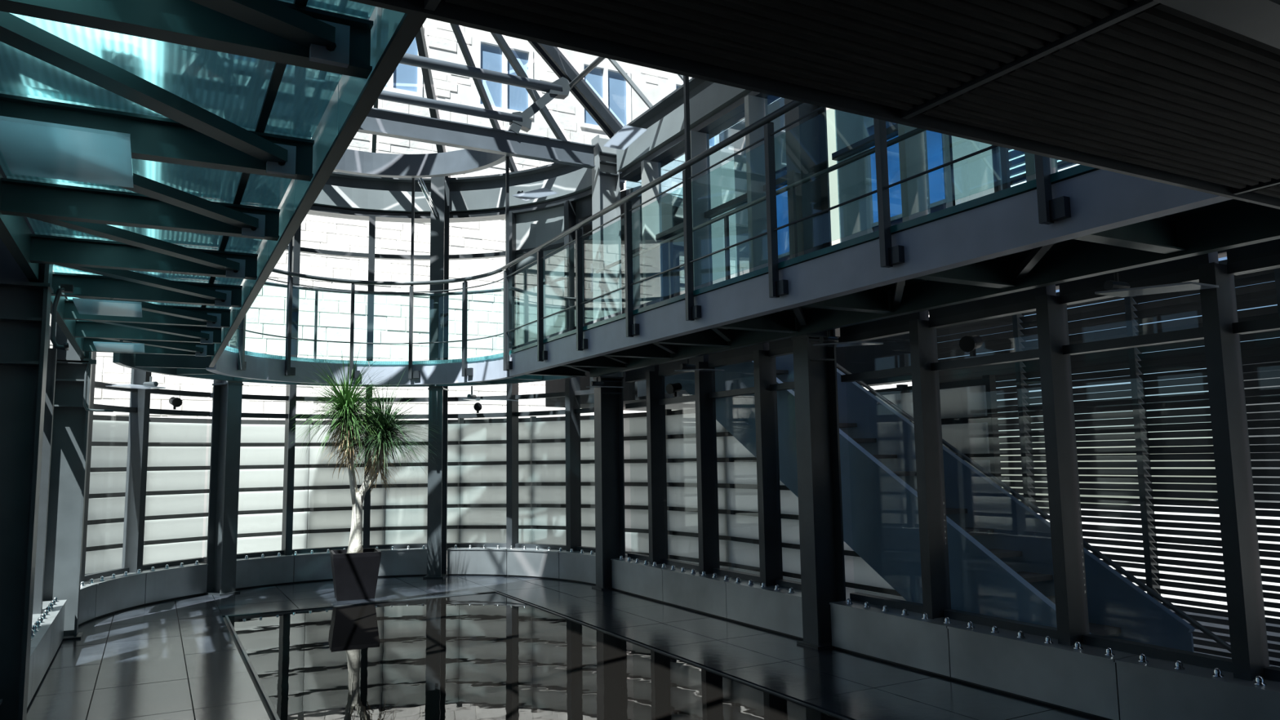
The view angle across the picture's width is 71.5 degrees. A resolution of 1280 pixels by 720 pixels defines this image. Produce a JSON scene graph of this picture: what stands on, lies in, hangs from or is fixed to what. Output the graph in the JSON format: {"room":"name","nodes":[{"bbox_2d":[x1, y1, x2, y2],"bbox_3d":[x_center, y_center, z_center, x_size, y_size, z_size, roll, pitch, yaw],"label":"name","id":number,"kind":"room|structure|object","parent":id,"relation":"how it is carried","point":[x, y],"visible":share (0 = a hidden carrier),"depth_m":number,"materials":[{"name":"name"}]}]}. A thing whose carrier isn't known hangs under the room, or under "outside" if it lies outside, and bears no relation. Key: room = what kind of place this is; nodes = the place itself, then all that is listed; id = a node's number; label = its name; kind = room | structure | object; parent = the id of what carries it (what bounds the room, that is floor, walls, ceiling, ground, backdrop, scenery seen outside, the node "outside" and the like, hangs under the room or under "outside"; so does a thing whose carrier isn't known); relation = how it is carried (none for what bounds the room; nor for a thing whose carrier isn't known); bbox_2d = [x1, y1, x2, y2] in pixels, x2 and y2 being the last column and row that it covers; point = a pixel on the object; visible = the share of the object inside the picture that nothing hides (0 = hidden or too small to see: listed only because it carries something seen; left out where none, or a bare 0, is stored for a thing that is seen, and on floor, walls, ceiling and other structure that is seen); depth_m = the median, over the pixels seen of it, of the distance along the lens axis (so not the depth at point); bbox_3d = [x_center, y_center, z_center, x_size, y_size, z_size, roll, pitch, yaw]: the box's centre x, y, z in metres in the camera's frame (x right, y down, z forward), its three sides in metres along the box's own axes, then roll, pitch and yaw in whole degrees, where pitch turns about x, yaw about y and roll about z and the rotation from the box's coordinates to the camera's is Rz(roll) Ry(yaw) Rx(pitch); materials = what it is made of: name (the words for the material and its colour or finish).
{"room":"building atrium","nodes":[
{"label":"building atrium","id":0,"kind":"room"},
{"bbox_2d":[32,270,57,613],"bbox_3d":[-2.507,-0.869,2.836,0.250,4.885,13.060,3,-7,-28],"label":"wall","id":1,"kind":"structure","parent":0,"point":[52,353],"depth_m":7.68,"materials":[{"name":"metal"}]},
{"bbox_2d":[0,596,66,707],"bbox_3d":[-2.442,1.728,2.524,0.432,0.442,13.100,3,-7,-28],"label":"baseboard","id":2,"kind":"structure","parent":1,"relation":"attached to","point":[47,627],"depth_m":6.98,"materials":[{"name":"metal"}]},
{"bbox_2d":[80,200,595,582],"bbox_3d":[-3.773,0.126,11.561,6.376,4.885,3.082,3,-7,-28],"label":"window frame","id":3,"kind":"structure","parent":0,"point":[527,231],"depth_m":12.54,"materials":[{"name":"metal"}]},
{"bbox_2d":[105,376,165,389],"bbox_3d":[-5.710,0.241,10.085,0.340,0.140,0.500,-3,-7,16],"label":"lamp","id":4,"kind":"object","parent":3,"relation":"attached to","point":[146,385],"visible":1,"depth_m":10.14,"materials":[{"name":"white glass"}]},
{"bbox_2d":[168,396,182,409],"bbox_3d":[-5.809,0.537,11.115,0.178,0.162,0.120,-7,-9,44],"label":"spotlight","id":5,"kind":"object","parent":3,"relation":"attached to","point":[175,402],"visible":1,"depth_m":11.07,"materials":[{"name":"black plastic"}]},
{"bbox_2d":[78,544,627,625],"bbox_3d":[-3.769,2.734,11.338,6.569,0.442,3.128,3,-7,-28],"label":"low wall","id":6,"kind":"structure","parent":3,"relation":"attached to","point":[103,596],"depth_m":11.91,"materials":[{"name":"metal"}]},
{"bbox_2d":[306,163,625,222],"bbox_3d":[-3.871,-2.587,11.967,6.709,0.600,3.190,3,-7,-28],"label":"trim","id":7,"kind":"structure","parent":3,"relation":"attached to","point":[344,195],"depth_m":13.26,"materials":[{"name":"metal"}]},
{"bbox_2d":[473,402,481,413],"bbox_3d":[-2.375,0.696,13.017,0.120,0.162,0.178,0,-7,-12],"label":"spotlight","id":8,"kind":"object","parent":3,"relation":"attached to","point":[477,406],"visible":1,"depth_m":12.94,"materials":[{"name":"black plastic"}]},
{"bbox_2d":[511,187,558,200],"bbox_3d":[-1.499,-2.410,12.713,0.600,0.100,0.300,-5,-8,33],"label":"lamp","id":9,"kind":"object","parent":3,"relation":"attached to","point":[544,192],"visible":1,"depth_m":12.70,"materials":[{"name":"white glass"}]},
{"bbox_2d":[575,196,592,326],"bbox_3d":[-0.586,-1.152,12.261,0.118,2.290,0.863,4,-8,-39],"label":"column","id":10,"kind":"structure","parent":3,"relation":"in","point":[583,207],"depth_m":12.54,"materials":[{"name":"metal"}]},
{"bbox_2d":[329,547,381,600],"bbox_3d":[-3.447,2.590,10.756,0.544,0.550,0.544,2,-7,-23],"label":"pot","id":11,"kind":"object","parent":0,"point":[355,571],"depth_m":10.54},
{"bbox_2d":[26,575,1106,719],"bbox_3d":[-0.484,2.272,5.321,5.940,0.121,16.220,3,-7,-28],"label":"floor","id":12,"kind":"structure","parent":0,"point":[180,659],"depth_m":7.19,"materials":[{"name":"grey tile"}]},
{"bbox_2d":[0,165,53,719],"bbox_3d":[-3.601,-0.700,5.163,0.400,5.850,0.280,3,-7,-28],"label":"steel column","id":13,"kind":"structure","parent":12,"relation":"on","point":[24,304],"depth_m":5.04,"materials":[{"name":"grey metal"}]},
{"bbox_2d":[49,284,73,350],"bbox_3d":[-3.226,-0.250,4.958,0.103,0.382,0.281,3,-7,-28],"label":"conduit pipe","id":14,"kind":"object","parent":13,"relation":"attached to","point":[64,288],"visible":1,"depth_m":4.99,"materials":[{"name":"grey metal"}]},
{"bbox_2d":[0,0,426,367],"bbox_3d":[-3.069,-1.085,5.600,1.200,1.396,8.526,3,-7,-28],"label":"footbridge","id":15,"kind":"object","parent":13,"relation":"attached to","point":[221,104],"visible":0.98,"depth_m":3.20,"materials":[{"name":"glass"}]},
{"bbox_2d":[0,115,133,187],"bbox_3d":[-1.849,-0.706,2.879,0.360,0.100,0.560,3,-7,-28],"label":"lamp","id":16,"kind":"object","parent":15,"relation":"attached to","point":[30,148],"visible":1,"depth_m":2.83,"materials":[{"name":"clear glass"}]},
{"bbox_2d":[72,297,142,317],"bbox_3d":[-3.369,-0.372,5.652,0.360,0.100,0.560,3,-7,-28],"label":"lamp","id":17,"kind":"object","parent":15,"relation":"attached to","point":[111,307],"visible":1,"depth_m":5.59,"materials":[{"name":"clear glass"}]},
{"bbox_2d":[93,339,144,352],"bbox_3d":[-4.377,-0.151,7.492,0.360,0.100,0.560,3,-7,-28],"label":"lamp","id":18,"kind":"object","parent":15,"relation":"attached to","point":[113,346],"visible":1,"depth_m":7.44,"materials":[{"name":"clear glass"}]},
{"bbox_2d":[42,296,93,640],"bbox_3d":[-5.560,-0.270,8.739,0.400,5.850,0.280,3,-7,-28],"label":"steel column","id":19,"kind":"structure","parent":12,"relation":"on","point":[69,444],"depth_m":8.57,"materials":[{"name":"grey metal"}]},
{"bbox_2d":[82,359,113,412],"bbox_3d":[-5.242,0.252,8.622,0.254,0.502,0.062,3,-7,-28],"label":"conduit pipe","id":20,"kind":"object","parent":19,"relation":"attached to","point":[91,362],"visible":1,"depth_m":8.57,"materials":[{"name":"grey metal"}]},
{"bbox_2d":[204,306,244,595],"bbox_3d":[-5.349,0.043,11.567,0.400,5.850,0.280,-5,-7,31],"label":"steel column","id":21,"kind":"structure","parent":12,"relation":"on","point":[224,467],"depth_m":11.36,"materials":[{"name":"grey metal"}]},
{"bbox_2d":[281,344,442,600],"bbox_3d":[-3.383,1.360,10.934,2.059,3.031,1.626,2,-7,-21],"label":"potted palm","id":22,"kind":"object","parent":12,"relation":"on","point":[355,569],"visible":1,"depth_m":10.77,"materials":[{"name":"plant"}]},
{"bbox_2d":[422,176,449,578],"bbox_3d":[-2.917,0.152,12.887,0.280,5.850,0.400,-1,-6,1],"label":"steel column","id":23,"kind":"structure","parent":12,"relation":"on","point":[437,520],"depth_m":12.79,"materials":[{"name":"grey metal"}]},
{"bbox_2d":[112,177,576,386],"bbox_3d":[-3.689,-1.170,11.523,5.218,2.900,2.381,3,-7,-28],"label":"walkway","id":24,"kind":"object","parent":23,"relation":"attached to","point":[240,365],"visible":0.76,"depth_m":11.70,"materials":[{"name":"paint"}]},
{"bbox_2d":[462,386,518,401],"bbox_3d":[-2.109,0.471,12.551,0.750,0.236,0.250,-3,-7,19],"label":"lamp","id":25,"kind":"object","parent":24,"relation":"attached to","point":[472,397],"visible":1,"depth_m":12.55,"materials":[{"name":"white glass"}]},
{"bbox_2d":[333,148,512,219],"bbox_3d":[-3.594,-2.524,11.450,3.338,0.649,2.148,3,-7,-28],"label":"beam","id":26,"kind":"structure","parent":23,"relation":"attached to","point":[464,161],"depth_m":11.97,"materials":[{"name":"silver metal"}]},
{"bbox_2d":[225,591,850,719],"bbox_3d":[-1.117,2.396,6.634,3.054,0.066,8.382,3,-7,-28],"label":"reflecting pool","id":27,"kind":"object","parent":12,"relation":"in","point":[489,655],"visible":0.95,"depth_m":6.88,"materials":[{"name":"black liquid"}]},
{"bbox_2d":[591,134,625,590],"bbox_3d":[-0.413,-0.038,11.531,0.400,5.850,0.280,3,-7,-28],"label":"steel column","id":28,"kind":"structure","parent":12,"relation":"on","point":[610,526],"depth_m":11.46,"materials":[{"name":"grey metal"}]},
{"bbox_2d":[586,377,624,387],"bbox_3d":[-0.440,0.282,11.134,0.260,0.166,0.550,3,-7,-28],"label":"lamp","id":29,"kind":"object","parent":28,"relation":"attached to","point":[597,384],"visible":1,"depth_m":11.28,"materials":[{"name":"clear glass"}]},
{"bbox_2d":[501,75,1279,377],"bbox_3d":[0.799,-1.629,7.826,1.206,2.850,8.565,3,-7,-28],"label":"walkway","id":30,"kind":"object","parent":28,"relation":"attached to","point":[1077,222],"visible":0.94,"depth_m":5.80,"materials":[{"name":"paint"}]},
{"bbox_2d":[675,359,724,372],"bbox_3d":[0.611,0.051,9.215,0.260,0.166,0.550,3,-7,-28],"label":"lamp","id":31,"kind":"object","parent":30,"relation":"attached to","point":[688,367],"visible":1,"depth_m":9.34,"materials":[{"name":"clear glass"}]},
{"bbox_2d":[812,330,883,346],"bbox_3d":[1.687,-0.185,7.253,0.260,0.166,0.550,3,-7,-28],"label":"lamp","id":32,"kind":"object","parent":30,"relation":"attached to","point":[827,341],"visible":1,"depth_m":7.33,"materials":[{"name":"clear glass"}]},
{"bbox_2d":[1094,272,1218,297],"bbox_3d":[2.905,-0.453,5.029,0.260,0.166,0.550,3,-7,-28],"label":"lamp","id":33,"kind":"object","parent":30,"relation":"attached to","point":[1114,288],"visible":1,"depth_m":5.04,"materials":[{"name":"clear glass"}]},
{"bbox_2d":[784,97,845,649],"bbox_3d":[1.546,-0.469,7.955,0.400,5.850,0.280,3,-7,-28],"label":"steel column","id":34,"kind":"structure","parent":12,"relation":"on","point":[823,583],"depth_m":7.82,"materials":[{"name":"grey metal"}]},
{"bbox_2d":[545,185,695,411],"bbox_3d":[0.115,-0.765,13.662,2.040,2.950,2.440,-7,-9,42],"label":"window panes","id":35,"kind":"object","parent":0,"point":[672,206],"visible":0.08,"depth_m":13.98,"materials":[{"name":"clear glass"}]},
{"bbox_2d":[348,0,1279,208],"bbox_3d":[2.243,-1.130,0.786,6.040,0.350,4.990,3,-7,-28],"label":"ceiling","id":36,"kind":"structure","parent":0,"point":[1185,94],"depth_m":2.40,"materials":[{"name":"metal"}]},
{"bbox_2d":[1152,0,1279,48],"bbox_3d":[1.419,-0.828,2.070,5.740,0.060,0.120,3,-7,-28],"label":"ceiling","id":37,"kind":"structure","parent":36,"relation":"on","point":[1259,20],"depth_m":2.05,"materials":[{"name":"metal"}]},
{"bbox_2d":[446,499,1279,666],"bbox_3d":[21.656,1.695,1.916,100.000,0.180,53.000,3,-7,-28],"label":"ground","id":38,"kind":"structure","parent":0,"point":[1206,624],"depth_m":13.48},
{"bbox_2d":[49,17,911,420],"bbox_3d":[-1.322,-3.600,20.187,21.832,15.120,0.480,3,-7,-28],"label":"stone building","id":39,"kind":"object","parent":38,"relation":"on","point":[267,314],"visible":0.05,"depth_m":18.14,"materials":[{"name":"stone"}]},
{"bbox_2d":[84,374,1001,600],"bbox_3d":[-2.282,1.506,8.698,9.340,2.450,12.869,3,-7,-28],"label":"louvers","id":40,"kind":"object","parent":38,"relation":"on","point":[178,482],"visible":0.43,"depth_m":13.36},
{"bbox_2d":[637,353,1231,652],"bbox_3d":[2.121,1.099,8.822,1.110,3.150,7.008,3,-7,-28],"label":"staircase","id":41,"kind":"structure","parent":38,"relation":"on","point":[1001,563],"depth_m":7.73,"materials":[{"name":"blue paint"}]},
{"bbox_2d":[1243,360,1279,502],"bbox_3d":[33.817,-0.240,9.042,4.400,4.870,51.800,3,-7,-28],"label":"annex building","id":42,"kind":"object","parent":38,"relation":"on","point":[1252,468],"visible":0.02,"depth_m":29.17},
{"bbox_2d":[623,94,1279,681],"bbox_3d":[2.912,-0.626,5.776,0.250,4.885,13.060,3,-7,-28],"label":"window frame","id":43,"kind":"structure","parent":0,"point":[1221,329],"depth_m":6.75,"materials":[{"name":"metal"}]},
{"bbox_2d":[603,124,647,150],"bbox_3d":[-0.189,-2.775,11.008,0.300,0.126,0.600,3,-7,-28],"label":"lamp","id":44,"kind":"object","parent":43,"relation":"attached to","point":[626,135],"visible":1,"depth_m":10.98,"materials":[{"name":"clear glass"}]},
{"bbox_2d":[666,382,681,396],"bbox_3d":[0.392,0.338,10.204,0.120,0.162,0.178,-7,-9,44],"label":"spotlight","id":45,"kind":"object","parent":43,"relation":"attached to","point":[671,388],"visible":1,"depth_m":10.17,"materials":[{"name":"black plastic"}]},
{"bbox_2d":[613,77,780,182],"bbox_3d":[2.957,-3.353,6.077,0.400,0.600,13.070,3,-7,-28],"label":"trim","id":46,"kind":"structure","parent":43,"relation":"on","point":[715,108],"depth_m":10.40,"materials":[{"name":"metal"}]},
{"bbox_2d":[610,555,1279,719],"bbox_3d":[2.957,1.971,5.454,0.432,0.442,13.100,3,-7,-28],"label":"low wall","id":47,"kind":"structure","parent":43,"relation":"attached to","point":[1107,683],"depth_m":6.06,"materials":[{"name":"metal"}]},
{"bbox_2d":[959,334,982,356],"bbox_3d":[2.423,-0.108,6.497,0.120,0.162,0.178,-7,-9,44],"label":"spotlight","id":48,"kind":"object","parent":43,"relation":"attached to","point":[967,343],"visible":1,"depth_m":6.46,"materials":[{"name":"black plastic"}]},
{"bbox_2d":[709,97,1226,386],"bbox_3d":[4.298,-2.023,6.726,0.400,3.820,13.200,3,-7,-28],"label":"facade","id":49,"kind":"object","parent":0,"point":[978,175],"visible":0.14,"depth_m":10.10,"materials":[{"name":"blue glass"}]},
{"bbox_2d":[928,315,1023,503],"bbox_3d":[3.244,1.069,8.623,0.100,3.130,1.145,3,-7,-28],"label":"window pane","id":50,"kind":"object","parent":49,"relation":"attached to","point":[993,342],"visible":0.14,"depth_m":8.41,"materials":[{"name":"glass"}]},
{"bbox_2d":[998,146,1079,190],"bbox_3d":[3.746,-1.927,7.189,0.100,2.110,1.955,3,-7,-28],"label":"window pane","id":51,"kind":"object","parent":49,"relation":"attached to","point":[1011,158],"visible":0.04,"depth_m":7.92,"materials":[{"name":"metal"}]},
{"bbox_2d":[1012,292,1146,591],"bbox_3d":[3.779,0.951,7.646,0.100,3.130,1.085,3,-7,-28],"label":"window pane","id":52,"kind":"object","parent":49,"relation":"attached to","point":[1115,360],"visible":0.52,"depth_m":7.52,"materials":[{"name":"glass"}]},
{"bbox_2d":[1124,259,1279,666],"bbox_3d":[4.307,0.835,6.683,0.100,3.130,1.115,3,-7,-28],"label":"window pane","id":53,"kind":"object","parent":49,"relation":"attached to","point":[1267,350],"visible":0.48,"depth_m":6.82,"materials":[{"name":"glass"}]},
{"bbox_2d":[1274,267,1279,316],"bbox_3d":[4.837,0.719,5.715,0.100,3.130,1.095,3,-7,-28],"label":"window pane","id":54,"kind":"object","parent":49,"relation":"attached to","point":[1277,271],"visible":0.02,"depth_m":6.30,"materials":[{"name":"glass"}]},
{"bbox_3d":[0.783,-5.409,3.789,6.661,3.133,10.725,3,-7,-28],"label":"roof","id":55,"kind":"structure","parent":0,"visible":0},
{"bbox_2d":[368,22,683,177],"bbox_3d":[-3.212,-4.558,10.914,6.530,3.178,5.750,3,-7,-28],"label":"glass roof","id":56,"kind":"structure","parent":55,"relation":"on","point":[552,55],"depth_m":11.90,"materials":[{"name":"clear glass"}]},
{"bbox_2d":[357,53,595,168],"bbox_3d":[-3.031,-3.205,10.469,5.500,1.130,0.155,3,-7,-28],"label":"roof beams","id":57,"kind":"structure","parent":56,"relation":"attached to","point":[379,122],"depth_m":10.99,"materials":[{"name":"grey metal"}]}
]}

